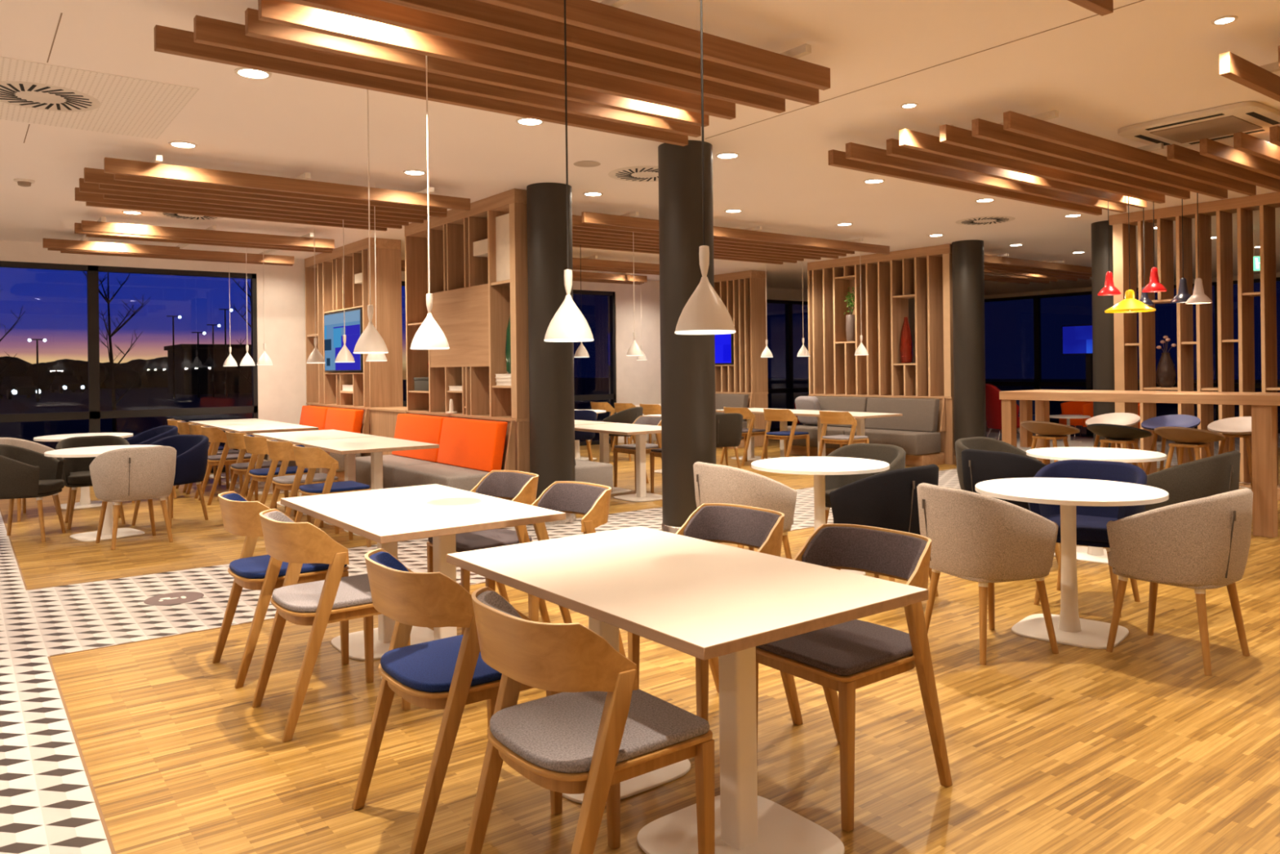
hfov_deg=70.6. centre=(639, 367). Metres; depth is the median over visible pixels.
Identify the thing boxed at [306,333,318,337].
shelf
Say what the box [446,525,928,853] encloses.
dining table
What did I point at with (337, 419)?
cushion
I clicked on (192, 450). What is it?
barrel armchair
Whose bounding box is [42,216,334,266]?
ceiling slats
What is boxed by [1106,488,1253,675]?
barrel armchair
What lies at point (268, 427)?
dining table
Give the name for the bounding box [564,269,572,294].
socket
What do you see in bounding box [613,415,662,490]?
dining chair
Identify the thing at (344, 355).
pendant lamp
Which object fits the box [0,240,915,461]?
wall
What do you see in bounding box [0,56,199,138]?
ceiling panel
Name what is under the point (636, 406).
dining table
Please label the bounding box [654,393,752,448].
bench
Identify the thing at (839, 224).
recessed light
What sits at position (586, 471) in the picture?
bench
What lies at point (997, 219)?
ceiling vent
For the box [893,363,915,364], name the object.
shelf
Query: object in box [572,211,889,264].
ceiling slats
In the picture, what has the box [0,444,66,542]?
barrel armchair
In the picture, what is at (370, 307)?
socket
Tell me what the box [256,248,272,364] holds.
pendant lamp
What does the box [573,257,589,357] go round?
pendant lamp
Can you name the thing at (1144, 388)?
shelf
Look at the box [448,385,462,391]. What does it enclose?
book
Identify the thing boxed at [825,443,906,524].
barrel armchair
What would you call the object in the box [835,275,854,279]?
shelf
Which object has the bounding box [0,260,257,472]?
window
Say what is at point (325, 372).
shelf
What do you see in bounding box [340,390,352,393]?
shelf
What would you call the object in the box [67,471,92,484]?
seat cushion
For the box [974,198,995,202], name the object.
recessed light
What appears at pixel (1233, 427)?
bar stool
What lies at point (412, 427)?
cushion
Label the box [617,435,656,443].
baseboard
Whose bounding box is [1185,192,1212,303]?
pendant lamp
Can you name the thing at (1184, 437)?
bar stool
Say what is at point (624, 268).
ceiling slats
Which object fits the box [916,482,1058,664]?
barrel armchair
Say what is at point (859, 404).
cushion
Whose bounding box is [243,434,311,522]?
dining chair
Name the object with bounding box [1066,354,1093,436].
stand
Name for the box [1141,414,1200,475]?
bar stool
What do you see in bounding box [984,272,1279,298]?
wall
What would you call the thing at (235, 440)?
dining chair
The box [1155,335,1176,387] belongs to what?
flower vase
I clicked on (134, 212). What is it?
recessed light
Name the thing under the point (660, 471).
round table
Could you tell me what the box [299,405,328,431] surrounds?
cushion
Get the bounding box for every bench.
[264,404,368,481]
[355,411,515,499]
[574,458,613,492]
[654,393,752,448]
[786,395,946,466]
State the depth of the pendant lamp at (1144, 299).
8.52 m
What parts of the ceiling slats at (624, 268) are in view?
hanger rail, hanger rail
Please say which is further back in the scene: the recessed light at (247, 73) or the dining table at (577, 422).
the dining table at (577, 422)
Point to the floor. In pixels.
(1131, 748)
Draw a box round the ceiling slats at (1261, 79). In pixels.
[1218,45,1279,102]
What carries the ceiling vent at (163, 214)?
in the ceiling
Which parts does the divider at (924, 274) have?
panel, rail, panel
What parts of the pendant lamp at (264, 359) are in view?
cord, lamp shade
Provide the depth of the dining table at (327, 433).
9.22 m
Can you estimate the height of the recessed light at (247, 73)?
0.008 m
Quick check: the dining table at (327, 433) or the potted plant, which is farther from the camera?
the potted plant
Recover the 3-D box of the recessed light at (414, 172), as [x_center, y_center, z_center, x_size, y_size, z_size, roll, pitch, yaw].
[-1.888,-1.633,7.577,0.190,0.008,0.190,-1,0,-37]
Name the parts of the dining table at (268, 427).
plate, plate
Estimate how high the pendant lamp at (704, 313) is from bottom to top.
1.561 m
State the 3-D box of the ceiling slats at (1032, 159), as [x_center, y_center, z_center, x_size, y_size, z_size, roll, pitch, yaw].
[3.357,-1.590,7.149,4.090,0.220,1.450,-1,0,-37]
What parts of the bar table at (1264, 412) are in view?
leg, cross rail, leg, leg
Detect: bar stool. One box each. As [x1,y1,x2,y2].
[1020,420,1079,464]
[1085,412,1140,465]
[1087,423,1151,471]
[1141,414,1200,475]
[1154,426,1225,468]
[1207,416,1252,490]
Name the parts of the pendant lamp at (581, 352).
cord, lamp shade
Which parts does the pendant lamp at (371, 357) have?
cord, lamp shade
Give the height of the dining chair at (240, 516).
0.813 m
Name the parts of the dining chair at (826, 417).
leg, backrest, seat frame, seat, leg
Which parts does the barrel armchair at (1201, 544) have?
leg, leg, seat, leg, leg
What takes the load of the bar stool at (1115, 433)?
on the floor
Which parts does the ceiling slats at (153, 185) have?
hanger rail, hanger rail, hanger rail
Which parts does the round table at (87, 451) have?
plate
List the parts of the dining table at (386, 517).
plate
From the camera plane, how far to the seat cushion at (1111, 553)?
4.34 m
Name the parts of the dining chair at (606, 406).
backrest, leg, leg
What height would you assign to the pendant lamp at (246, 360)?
1.561 m
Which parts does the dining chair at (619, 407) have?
leg, backrest, leg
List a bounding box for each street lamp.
[27,338,46,401]
[166,315,181,398]
[191,331,205,397]
[206,324,220,396]
[218,308,232,396]
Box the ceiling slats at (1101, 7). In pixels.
[1067,0,1113,16]
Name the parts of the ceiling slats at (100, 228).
hanger rail, hanger rail, hanger rail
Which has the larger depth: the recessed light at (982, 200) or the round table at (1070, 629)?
the recessed light at (982, 200)
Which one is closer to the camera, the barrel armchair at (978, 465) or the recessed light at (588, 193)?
the barrel armchair at (978, 465)
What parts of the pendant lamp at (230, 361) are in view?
cord, lamp shade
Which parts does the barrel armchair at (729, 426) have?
leg, seat, leg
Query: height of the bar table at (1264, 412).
1.115 m
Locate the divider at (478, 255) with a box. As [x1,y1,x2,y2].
[404,188,529,500]
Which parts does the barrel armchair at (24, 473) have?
leg, seat, leg, leg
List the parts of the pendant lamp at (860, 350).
cord, lamp shade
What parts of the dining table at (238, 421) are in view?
plate, plate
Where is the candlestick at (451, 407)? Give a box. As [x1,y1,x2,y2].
[445,399,457,413]
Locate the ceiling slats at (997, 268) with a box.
[983,253,1091,284]
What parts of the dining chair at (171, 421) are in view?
backrest, leg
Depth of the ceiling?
6.08 m
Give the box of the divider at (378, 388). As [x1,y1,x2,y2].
[304,237,407,456]
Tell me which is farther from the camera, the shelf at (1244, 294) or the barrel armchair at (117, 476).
the shelf at (1244, 294)
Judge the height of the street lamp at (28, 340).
3.495 m
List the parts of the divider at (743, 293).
panel, rail, panel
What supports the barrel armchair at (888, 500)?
on the floor
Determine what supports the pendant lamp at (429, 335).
hanging from the ceiling
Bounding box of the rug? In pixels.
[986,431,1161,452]
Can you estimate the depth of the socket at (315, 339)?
9.28 m
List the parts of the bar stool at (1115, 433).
leg, leg, under frame, leg, leg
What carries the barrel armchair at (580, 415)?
on the floor
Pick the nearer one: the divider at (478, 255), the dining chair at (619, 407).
the divider at (478, 255)
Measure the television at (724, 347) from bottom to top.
0.700 m
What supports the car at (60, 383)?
on the ground
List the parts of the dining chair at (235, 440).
backrest, leg, seat frame, seat, leg, leg, leg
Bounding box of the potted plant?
[843,287,855,341]
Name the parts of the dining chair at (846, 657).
leg, leg, seat, seat frame, leg, backrest, leg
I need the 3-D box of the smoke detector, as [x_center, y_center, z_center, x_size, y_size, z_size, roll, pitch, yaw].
[-5.246,-1.572,7.707,0.150,0.050,0.150,-1,0,-37]
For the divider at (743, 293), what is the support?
on the floor
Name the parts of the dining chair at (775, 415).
leg, backrest, leg, seat, seat frame, leg, leg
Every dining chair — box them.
[167,418,216,486]
[175,420,229,492]
[186,422,242,498]
[198,425,257,505]
[212,491,348,688]
[225,430,288,510]
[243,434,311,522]
[251,508,410,742]
[266,438,338,533]
[293,444,371,546]
[351,548,562,853]
[426,470,550,634]
[464,586,715,853]
[485,480,626,657]
[590,401,626,447]
[611,402,651,451]
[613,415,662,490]
[627,502,803,724]
[639,403,661,444]
[649,448,662,493]
[720,406,767,466]
[755,523,952,831]
[760,408,809,459]
[817,410,869,456]
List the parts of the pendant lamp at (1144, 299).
cord, lamp shade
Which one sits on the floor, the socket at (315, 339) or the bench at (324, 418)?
the bench at (324, 418)
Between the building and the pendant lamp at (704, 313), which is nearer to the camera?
the pendant lamp at (704, 313)
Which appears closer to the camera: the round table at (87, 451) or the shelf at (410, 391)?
the round table at (87, 451)
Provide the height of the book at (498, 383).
0.036 m
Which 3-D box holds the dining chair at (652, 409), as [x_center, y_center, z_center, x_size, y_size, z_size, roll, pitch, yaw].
[0.281,0.980,14.434,0.520,0.813,0.504,-1,0,-37]
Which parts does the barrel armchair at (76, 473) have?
leg, leg, seat, leg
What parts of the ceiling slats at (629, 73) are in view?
hanger rail, hanger rail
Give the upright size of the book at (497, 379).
0.036 m
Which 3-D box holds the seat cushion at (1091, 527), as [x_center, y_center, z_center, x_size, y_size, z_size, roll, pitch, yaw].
[2.565,0.921,5.211,0.464,0.073,0.464,-1,0,41]
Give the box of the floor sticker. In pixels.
[143,591,204,605]
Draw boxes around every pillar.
[526,182,576,524]
[657,140,718,542]
[951,240,986,466]
[1091,220,1115,447]
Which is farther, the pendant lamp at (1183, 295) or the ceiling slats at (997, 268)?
the ceiling slats at (997, 268)
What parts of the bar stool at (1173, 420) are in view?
leg, leg, leg, leg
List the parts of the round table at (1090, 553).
plate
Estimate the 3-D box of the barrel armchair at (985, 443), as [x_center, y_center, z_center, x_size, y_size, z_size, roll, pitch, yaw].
[2.780,0.958,7.034,0.600,0.803,0.544,-1,0,-35]
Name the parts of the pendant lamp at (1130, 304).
cord, lamp shade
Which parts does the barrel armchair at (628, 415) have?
leg, leg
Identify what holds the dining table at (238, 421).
on the floor
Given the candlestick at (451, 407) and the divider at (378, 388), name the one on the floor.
the divider at (378, 388)
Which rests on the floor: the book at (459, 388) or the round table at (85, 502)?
the round table at (85, 502)
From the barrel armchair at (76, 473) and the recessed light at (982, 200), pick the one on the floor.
the barrel armchair at (76, 473)
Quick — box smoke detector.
[13,178,35,186]
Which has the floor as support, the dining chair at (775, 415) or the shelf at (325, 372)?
the dining chair at (775, 415)
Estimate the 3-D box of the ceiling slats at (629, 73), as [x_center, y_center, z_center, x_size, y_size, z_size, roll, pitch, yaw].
[-0.507,-1.544,4.392,3.080,0.220,1.505,-1,0,-37]
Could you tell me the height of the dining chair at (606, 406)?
0.813 m
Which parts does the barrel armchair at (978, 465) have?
leg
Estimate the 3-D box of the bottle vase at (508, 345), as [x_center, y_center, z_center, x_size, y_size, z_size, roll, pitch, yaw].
[-1.196,-0.301,8.589,0.170,0.715,0.170,-1,0,-37]
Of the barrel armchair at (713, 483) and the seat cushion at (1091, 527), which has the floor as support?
the barrel armchair at (713, 483)
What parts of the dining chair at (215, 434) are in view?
leg, backrest, leg, seat frame, seat, leg, leg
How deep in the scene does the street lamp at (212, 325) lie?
55.88 m
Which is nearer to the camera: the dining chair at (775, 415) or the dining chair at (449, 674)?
the dining chair at (449, 674)
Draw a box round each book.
[342,384,352,391]
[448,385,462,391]
[495,373,511,377]
[496,377,511,381]
[496,381,511,386]
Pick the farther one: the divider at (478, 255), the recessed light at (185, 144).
the divider at (478, 255)
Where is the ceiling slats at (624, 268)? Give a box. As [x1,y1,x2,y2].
[401,255,659,284]
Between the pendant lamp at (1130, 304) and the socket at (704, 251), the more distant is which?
the pendant lamp at (1130, 304)
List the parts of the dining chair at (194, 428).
leg, backrest, leg, leg, leg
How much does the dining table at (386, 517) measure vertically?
0.740 m
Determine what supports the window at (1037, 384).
in the wall at (1277, 274)
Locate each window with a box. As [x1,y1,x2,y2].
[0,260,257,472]
[401,280,406,406]
[573,289,616,445]
[766,299,808,431]
[984,276,1279,433]
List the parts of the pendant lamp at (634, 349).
cord, lamp shade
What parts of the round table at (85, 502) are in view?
plate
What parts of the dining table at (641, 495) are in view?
plate, plate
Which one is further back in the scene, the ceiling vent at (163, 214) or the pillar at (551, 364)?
the ceiling vent at (163, 214)
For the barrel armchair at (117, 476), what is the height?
0.803 m
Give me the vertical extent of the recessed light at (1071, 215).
0.008 m
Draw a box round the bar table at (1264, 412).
[999,389,1279,537]
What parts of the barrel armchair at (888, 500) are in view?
leg, leg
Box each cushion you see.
[38,479,64,493]
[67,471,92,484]
[264,453,288,466]
[288,452,360,473]
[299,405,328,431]
[324,407,364,433]
[355,454,437,488]
[391,413,448,462]
[394,462,505,499]
[436,417,507,471]
[715,393,748,421]
[741,421,746,438]
[786,424,865,448]
[795,395,821,423]
[804,395,867,427]
[825,487,839,503]
[844,428,941,455]
[864,397,939,431]
[1017,416,1019,427]
[1045,513,1117,542]
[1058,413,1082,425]
[1107,551,1114,567]
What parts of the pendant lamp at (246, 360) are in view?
cord, lamp shade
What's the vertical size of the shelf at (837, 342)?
0.025 m
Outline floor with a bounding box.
[0,421,1279,853]
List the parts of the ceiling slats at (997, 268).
hanger rail, hanger rail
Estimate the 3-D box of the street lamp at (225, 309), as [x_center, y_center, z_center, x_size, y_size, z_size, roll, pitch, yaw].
[-25.564,-0.926,55.903,0.785,5.445,0.162,-1,0,-37]
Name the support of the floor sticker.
on the floor
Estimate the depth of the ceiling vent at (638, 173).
7.73 m
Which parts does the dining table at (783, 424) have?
plate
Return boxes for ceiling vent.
[0,80,100,111]
[155,212,223,219]
[608,165,658,182]
[955,215,1015,225]
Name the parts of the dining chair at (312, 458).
leg, backrest, leg, seat, leg, leg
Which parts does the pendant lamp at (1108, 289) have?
cord, lamp shade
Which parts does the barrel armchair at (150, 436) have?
leg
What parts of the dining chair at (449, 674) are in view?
leg, backrest, seat, leg, seat frame, leg, leg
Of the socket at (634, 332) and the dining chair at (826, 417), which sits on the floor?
the dining chair at (826, 417)
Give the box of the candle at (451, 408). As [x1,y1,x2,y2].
[448,399,453,411]
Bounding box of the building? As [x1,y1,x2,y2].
[164,343,252,394]
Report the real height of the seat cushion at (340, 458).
0.288 m
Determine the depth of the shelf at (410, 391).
10.21 m
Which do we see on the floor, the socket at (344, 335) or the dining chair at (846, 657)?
the dining chair at (846, 657)
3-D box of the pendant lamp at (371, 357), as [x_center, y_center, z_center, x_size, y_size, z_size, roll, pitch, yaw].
[-2.326,-0.837,7.953,0.181,1.561,0.181,-1,0,-37]
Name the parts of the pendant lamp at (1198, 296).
cord, lamp shade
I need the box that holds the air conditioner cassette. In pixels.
[1117,101,1279,149]
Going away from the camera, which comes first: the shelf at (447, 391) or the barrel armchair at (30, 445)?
the barrel armchair at (30, 445)
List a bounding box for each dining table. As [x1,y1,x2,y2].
[188,418,284,483]
[211,422,318,494]
[252,429,376,515]
[280,484,565,679]
[291,435,439,535]
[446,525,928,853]
[574,419,613,425]
[574,422,662,502]
[634,404,661,444]
[715,407,816,460]
[792,410,902,456]
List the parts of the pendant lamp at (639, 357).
cord, lamp shade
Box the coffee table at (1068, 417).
[1049,414,1090,442]
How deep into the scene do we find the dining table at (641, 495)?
9.63 m
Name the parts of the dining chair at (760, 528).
leg, leg, leg, backrest, leg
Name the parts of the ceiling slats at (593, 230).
hanger rail, hanger rail, hanger rail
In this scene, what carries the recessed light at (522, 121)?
in the ceiling
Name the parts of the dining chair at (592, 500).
leg, leg, leg, backrest, leg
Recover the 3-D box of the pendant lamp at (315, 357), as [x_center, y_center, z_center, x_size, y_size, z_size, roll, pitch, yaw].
[-3.340,-0.825,9.293,0.181,1.561,0.181,-1,0,-37]
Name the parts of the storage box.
lid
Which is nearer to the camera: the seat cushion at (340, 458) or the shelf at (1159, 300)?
the shelf at (1159, 300)
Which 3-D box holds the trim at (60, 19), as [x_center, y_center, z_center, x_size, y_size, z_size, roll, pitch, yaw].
[0.318,-1.663,4.822,9.996,0.002,3.401,-1,0,21]
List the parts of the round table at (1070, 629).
plate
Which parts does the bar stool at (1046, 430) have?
leg, leg, under frame, leg, leg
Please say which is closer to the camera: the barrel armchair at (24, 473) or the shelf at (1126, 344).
the barrel armchair at (24, 473)
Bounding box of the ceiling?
[0,0,1279,295]
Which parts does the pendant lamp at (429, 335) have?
cord, lamp shade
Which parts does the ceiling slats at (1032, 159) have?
hanger rail, hanger rail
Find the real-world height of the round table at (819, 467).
0.742 m
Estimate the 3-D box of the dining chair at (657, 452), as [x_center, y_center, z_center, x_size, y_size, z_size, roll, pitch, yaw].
[0.442,0.978,10.005,0.520,0.813,0.504,-1,0,-37]
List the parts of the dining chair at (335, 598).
leg, backrest, leg, seat, seat frame, leg, leg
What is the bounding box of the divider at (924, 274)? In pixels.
[807,244,954,464]
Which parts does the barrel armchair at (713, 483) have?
leg, leg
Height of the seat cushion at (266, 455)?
0.288 m
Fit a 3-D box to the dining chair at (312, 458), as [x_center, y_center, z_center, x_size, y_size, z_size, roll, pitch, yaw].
[-2.455,1.013,7.161,0.520,0.813,0.504,-1,0,-37]
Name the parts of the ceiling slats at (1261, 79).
hanger rail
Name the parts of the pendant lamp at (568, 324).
cord, lamp shade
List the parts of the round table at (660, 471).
plate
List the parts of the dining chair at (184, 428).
backrest, leg, leg, leg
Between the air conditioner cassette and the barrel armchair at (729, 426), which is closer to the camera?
the air conditioner cassette
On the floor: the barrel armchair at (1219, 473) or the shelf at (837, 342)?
the barrel armchair at (1219, 473)
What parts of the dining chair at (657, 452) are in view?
leg, seat frame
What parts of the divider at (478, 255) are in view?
closed panel, rail, panel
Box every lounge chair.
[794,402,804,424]
[985,383,1020,439]
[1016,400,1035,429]
[1058,400,1093,439]
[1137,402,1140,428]
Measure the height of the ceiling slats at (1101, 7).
0.220 m
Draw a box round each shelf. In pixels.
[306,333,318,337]
[324,305,362,313]
[324,372,363,373]
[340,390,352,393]
[408,322,422,325]
[408,390,428,393]
[447,391,462,392]
[490,279,510,286]
[492,385,511,387]
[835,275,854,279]
[835,341,855,343]
[893,293,914,298]
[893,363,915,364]
[1124,342,1138,346]
[1143,386,1177,390]
[1151,298,1172,303]
[1181,341,1196,344]
[1201,387,1217,390]
[1222,339,1238,342]
[1242,292,1260,296]
[1266,386,1279,390]
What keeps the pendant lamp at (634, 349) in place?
hanging from the ceiling
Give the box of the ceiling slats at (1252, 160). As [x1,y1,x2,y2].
[1167,125,1279,192]
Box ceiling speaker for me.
[573,160,600,167]
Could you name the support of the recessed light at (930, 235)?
in the ceiling
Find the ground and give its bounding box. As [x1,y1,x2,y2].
[0,377,1279,472]
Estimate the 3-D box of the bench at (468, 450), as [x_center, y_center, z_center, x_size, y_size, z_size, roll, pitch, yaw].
[-2.157,0.956,9.092,0.670,0.920,2.480,-1,0,-37]
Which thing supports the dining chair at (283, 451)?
on the floor
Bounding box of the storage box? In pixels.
[413,377,428,391]
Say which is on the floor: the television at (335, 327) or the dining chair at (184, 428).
the dining chair at (184, 428)
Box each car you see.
[0,376,41,399]
[48,375,85,392]
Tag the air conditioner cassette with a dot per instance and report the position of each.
(1218, 123)
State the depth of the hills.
92.64 m
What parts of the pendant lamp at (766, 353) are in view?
cord, lamp shade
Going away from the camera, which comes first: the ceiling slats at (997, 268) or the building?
the ceiling slats at (997, 268)
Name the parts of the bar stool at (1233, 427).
leg, leg, under frame, leg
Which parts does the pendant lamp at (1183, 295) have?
lamp shade, cord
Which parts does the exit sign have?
suspension rod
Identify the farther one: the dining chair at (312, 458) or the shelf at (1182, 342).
the shelf at (1182, 342)
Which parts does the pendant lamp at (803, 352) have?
cord, lamp shade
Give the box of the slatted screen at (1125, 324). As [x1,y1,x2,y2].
[1108,191,1279,500]
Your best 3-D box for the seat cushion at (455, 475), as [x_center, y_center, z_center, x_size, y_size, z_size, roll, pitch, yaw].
[-1.821,1.106,8.568,0.570,0.288,1.234,-1,0,-37]
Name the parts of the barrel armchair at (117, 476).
leg, leg, seat, leg, leg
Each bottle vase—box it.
[505,315,511,373]
[899,316,912,363]
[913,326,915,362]
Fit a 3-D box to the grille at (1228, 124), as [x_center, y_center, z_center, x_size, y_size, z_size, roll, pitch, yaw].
[3.975,-1.669,6.356,0.520,0.008,0.520,-1,0,-37]
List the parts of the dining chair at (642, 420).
leg, seat frame, leg, seat, leg, backrest, leg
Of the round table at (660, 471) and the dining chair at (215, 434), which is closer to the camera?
the dining chair at (215, 434)
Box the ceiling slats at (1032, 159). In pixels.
[828,110,1256,215]
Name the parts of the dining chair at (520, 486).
leg, leg, seat, leg, backrest, leg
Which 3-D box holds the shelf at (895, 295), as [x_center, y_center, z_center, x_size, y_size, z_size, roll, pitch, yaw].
[3.964,-1.040,13.210,0.370,0.025,0.383,-1,0,-37]
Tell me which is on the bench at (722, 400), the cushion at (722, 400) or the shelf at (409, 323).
the cushion at (722, 400)
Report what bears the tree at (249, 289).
on the ground
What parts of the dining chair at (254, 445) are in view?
leg, backrest, seat frame, leg, seat, leg, leg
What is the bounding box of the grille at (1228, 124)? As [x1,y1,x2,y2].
[1149,115,1262,143]
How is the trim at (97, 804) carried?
on the floor
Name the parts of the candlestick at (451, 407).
dish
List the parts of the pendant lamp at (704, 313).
cord, lamp shade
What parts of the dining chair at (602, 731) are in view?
leg, backrest, seat frame, seat, leg, leg, leg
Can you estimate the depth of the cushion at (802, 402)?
14.01 m
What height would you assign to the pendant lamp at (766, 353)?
1.561 m
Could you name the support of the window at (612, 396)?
in the wall at (282, 384)
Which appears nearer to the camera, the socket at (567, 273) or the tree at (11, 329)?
the socket at (567, 273)
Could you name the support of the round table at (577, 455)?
on the floor
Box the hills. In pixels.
[0,355,168,390]
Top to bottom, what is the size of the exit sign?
0.530 m
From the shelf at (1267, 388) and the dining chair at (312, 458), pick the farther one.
the shelf at (1267, 388)
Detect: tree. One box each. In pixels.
[0,288,25,373]
[82,271,149,432]
[230,278,251,384]
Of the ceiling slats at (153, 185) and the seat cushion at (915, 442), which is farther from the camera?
the seat cushion at (915, 442)
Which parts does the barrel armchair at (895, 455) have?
leg, seat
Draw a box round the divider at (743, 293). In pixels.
[714,270,768,446]
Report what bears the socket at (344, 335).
attached to the pendant lamp at (344, 355)
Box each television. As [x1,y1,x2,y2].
[324,307,363,371]
[715,333,733,364]
[1062,324,1093,355]
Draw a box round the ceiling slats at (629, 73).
[154,0,830,146]
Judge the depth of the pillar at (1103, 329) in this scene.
10.66 m
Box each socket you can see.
[314,337,317,346]
[342,334,346,344]
[367,304,373,321]
[426,293,432,313]
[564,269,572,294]
[633,331,635,340]
[698,245,709,276]
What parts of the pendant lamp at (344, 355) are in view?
cord, lamp shade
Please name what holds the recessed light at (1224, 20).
in the ceiling
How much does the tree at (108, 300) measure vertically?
3.933 m
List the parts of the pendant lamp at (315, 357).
cord, lamp shade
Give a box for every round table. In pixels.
[33,432,133,509]
[44,444,159,542]
[574,409,605,460]
[647,414,662,473]
[751,456,889,575]
[975,477,1168,648]
[1026,446,1166,564]
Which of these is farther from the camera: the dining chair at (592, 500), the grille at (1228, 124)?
the grille at (1228, 124)
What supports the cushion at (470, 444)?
on the bench at (468, 450)
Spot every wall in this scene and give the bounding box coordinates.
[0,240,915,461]
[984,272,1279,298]
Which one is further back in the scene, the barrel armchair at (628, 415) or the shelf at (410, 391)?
the barrel armchair at (628, 415)
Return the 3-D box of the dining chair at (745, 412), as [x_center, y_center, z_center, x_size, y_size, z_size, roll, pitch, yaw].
[1.485,0.966,12.925,0.520,0.813,0.504,-1,0,-37]
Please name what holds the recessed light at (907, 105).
in the ceiling
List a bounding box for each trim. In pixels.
[0,440,1279,853]
[23,0,1144,142]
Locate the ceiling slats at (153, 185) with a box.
[74,155,470,231]
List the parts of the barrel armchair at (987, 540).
leg, leg, seat, leg, leg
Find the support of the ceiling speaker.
attached to the ceiling
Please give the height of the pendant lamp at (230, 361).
1.561 m
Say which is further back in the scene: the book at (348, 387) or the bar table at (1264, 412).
the book at (348, 387)
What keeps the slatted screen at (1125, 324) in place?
on the floor
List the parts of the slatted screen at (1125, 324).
rail, rail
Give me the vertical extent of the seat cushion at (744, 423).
0.288 m
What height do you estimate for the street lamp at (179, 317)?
4.945 m
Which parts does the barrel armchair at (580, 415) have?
leg, leg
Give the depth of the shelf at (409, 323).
10.23 m
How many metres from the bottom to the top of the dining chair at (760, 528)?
0.813 m
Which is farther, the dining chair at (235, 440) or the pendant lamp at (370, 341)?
the dining chair at (235, 440)
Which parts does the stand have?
plate, post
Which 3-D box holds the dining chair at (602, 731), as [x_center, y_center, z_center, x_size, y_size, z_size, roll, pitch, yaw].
[-0.143,0.985,2.322,0.520,0.813,0.504,-1,0,-37]
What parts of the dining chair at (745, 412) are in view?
leg, backrest, leg, leg, seat frame, leg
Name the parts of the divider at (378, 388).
rail, panel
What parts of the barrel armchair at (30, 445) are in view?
leg, leg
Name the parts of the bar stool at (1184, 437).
leg, leg, under frame, leg, leg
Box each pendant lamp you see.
[222,250,237,366]
[240,247,255,365]
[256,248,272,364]
[306,235,324,363]
[334,219,355,362]
[353,89,388,353]
[365,183,386,361]
[409,55,449,349]
[543,0,593,342]
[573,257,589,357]
[626,231,643,355]
[636,290,647,359]
[675,0,735,334]
[760,276,773,357]
[796,283,809,356]
[854,241,868,355]
[1097,201,1120,295]
[1104,196,1155,312]
[1138,208,1154,305]
[1142,200,1167,292]
[1170,199,1191,302]
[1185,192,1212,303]
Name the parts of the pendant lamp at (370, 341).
cord, lamp shade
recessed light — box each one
[121,210,142,214]
[168,141,197,148]
[234,66,271,79]
[403,169,426,175]
[515,117,544,125]
[582,191,603,195]
[715,152,739,159]
[724,208,742,213]
[835,222,853,226]
[863,178,884,183]
[900,102,918,108]
[928,234,943,236]
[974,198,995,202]
[1008,244,1023,245]
[1063,213,1082,217]
[1211,15,1238,25]
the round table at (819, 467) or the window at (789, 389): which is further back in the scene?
the window at (789, 389)
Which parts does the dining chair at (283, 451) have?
leg, backrest, seat frame, leg, seat, leg, leg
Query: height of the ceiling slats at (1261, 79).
0.220 m
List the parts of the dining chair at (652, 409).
backrest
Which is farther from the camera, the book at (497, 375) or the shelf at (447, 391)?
the shelf at (447, 391)
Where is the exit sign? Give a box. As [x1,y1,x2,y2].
[1253,230,1260,271]
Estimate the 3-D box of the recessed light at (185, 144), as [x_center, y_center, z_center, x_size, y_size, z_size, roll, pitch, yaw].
[-3.314,-1.616,6.561,0.190,0.008,0.190,-1,0,-37]
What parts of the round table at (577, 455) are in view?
plate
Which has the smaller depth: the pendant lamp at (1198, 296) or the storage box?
the pendant lamp at (1198, 296)
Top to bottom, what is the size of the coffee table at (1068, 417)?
0.450 m
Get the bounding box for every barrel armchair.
[0,437,57,521]
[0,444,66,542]
[55,435,129,528]
[88,445,176,550]
[125,425,178,502]
[131,434,208,527]
[574,409,596,461]
[603,406,643,461]
[693,461,796,559]
[715,413,742,468]
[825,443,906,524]
[829,464,938,596]
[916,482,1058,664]
[955,436,1042,489]
[960,448,1059,564]
[1027,459,1146,617]
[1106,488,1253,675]
[1144,450,1240,511]
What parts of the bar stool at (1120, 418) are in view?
leg, leg, leg, leg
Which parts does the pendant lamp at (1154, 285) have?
cord, lamp shade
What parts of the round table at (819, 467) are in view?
plate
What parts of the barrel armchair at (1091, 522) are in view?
leg, leg, seat, leg, leg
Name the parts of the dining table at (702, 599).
plate, plate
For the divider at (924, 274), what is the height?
3.048 m
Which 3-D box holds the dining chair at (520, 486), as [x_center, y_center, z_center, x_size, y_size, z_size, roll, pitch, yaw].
[-0.827,0.993,4.894,0.520,0.813,0.504,-1,0,-37]
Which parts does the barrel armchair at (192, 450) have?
leg, leg, leg, seat, leg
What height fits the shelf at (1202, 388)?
0.025 m
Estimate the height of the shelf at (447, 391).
0.017 m
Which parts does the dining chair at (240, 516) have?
leg, backrest, leg, seat frame, seat, leg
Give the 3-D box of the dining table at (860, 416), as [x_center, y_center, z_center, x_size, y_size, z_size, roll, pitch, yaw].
[2.719,0.987,12.253,0.860,0.740,1.380,-1,0,-37]

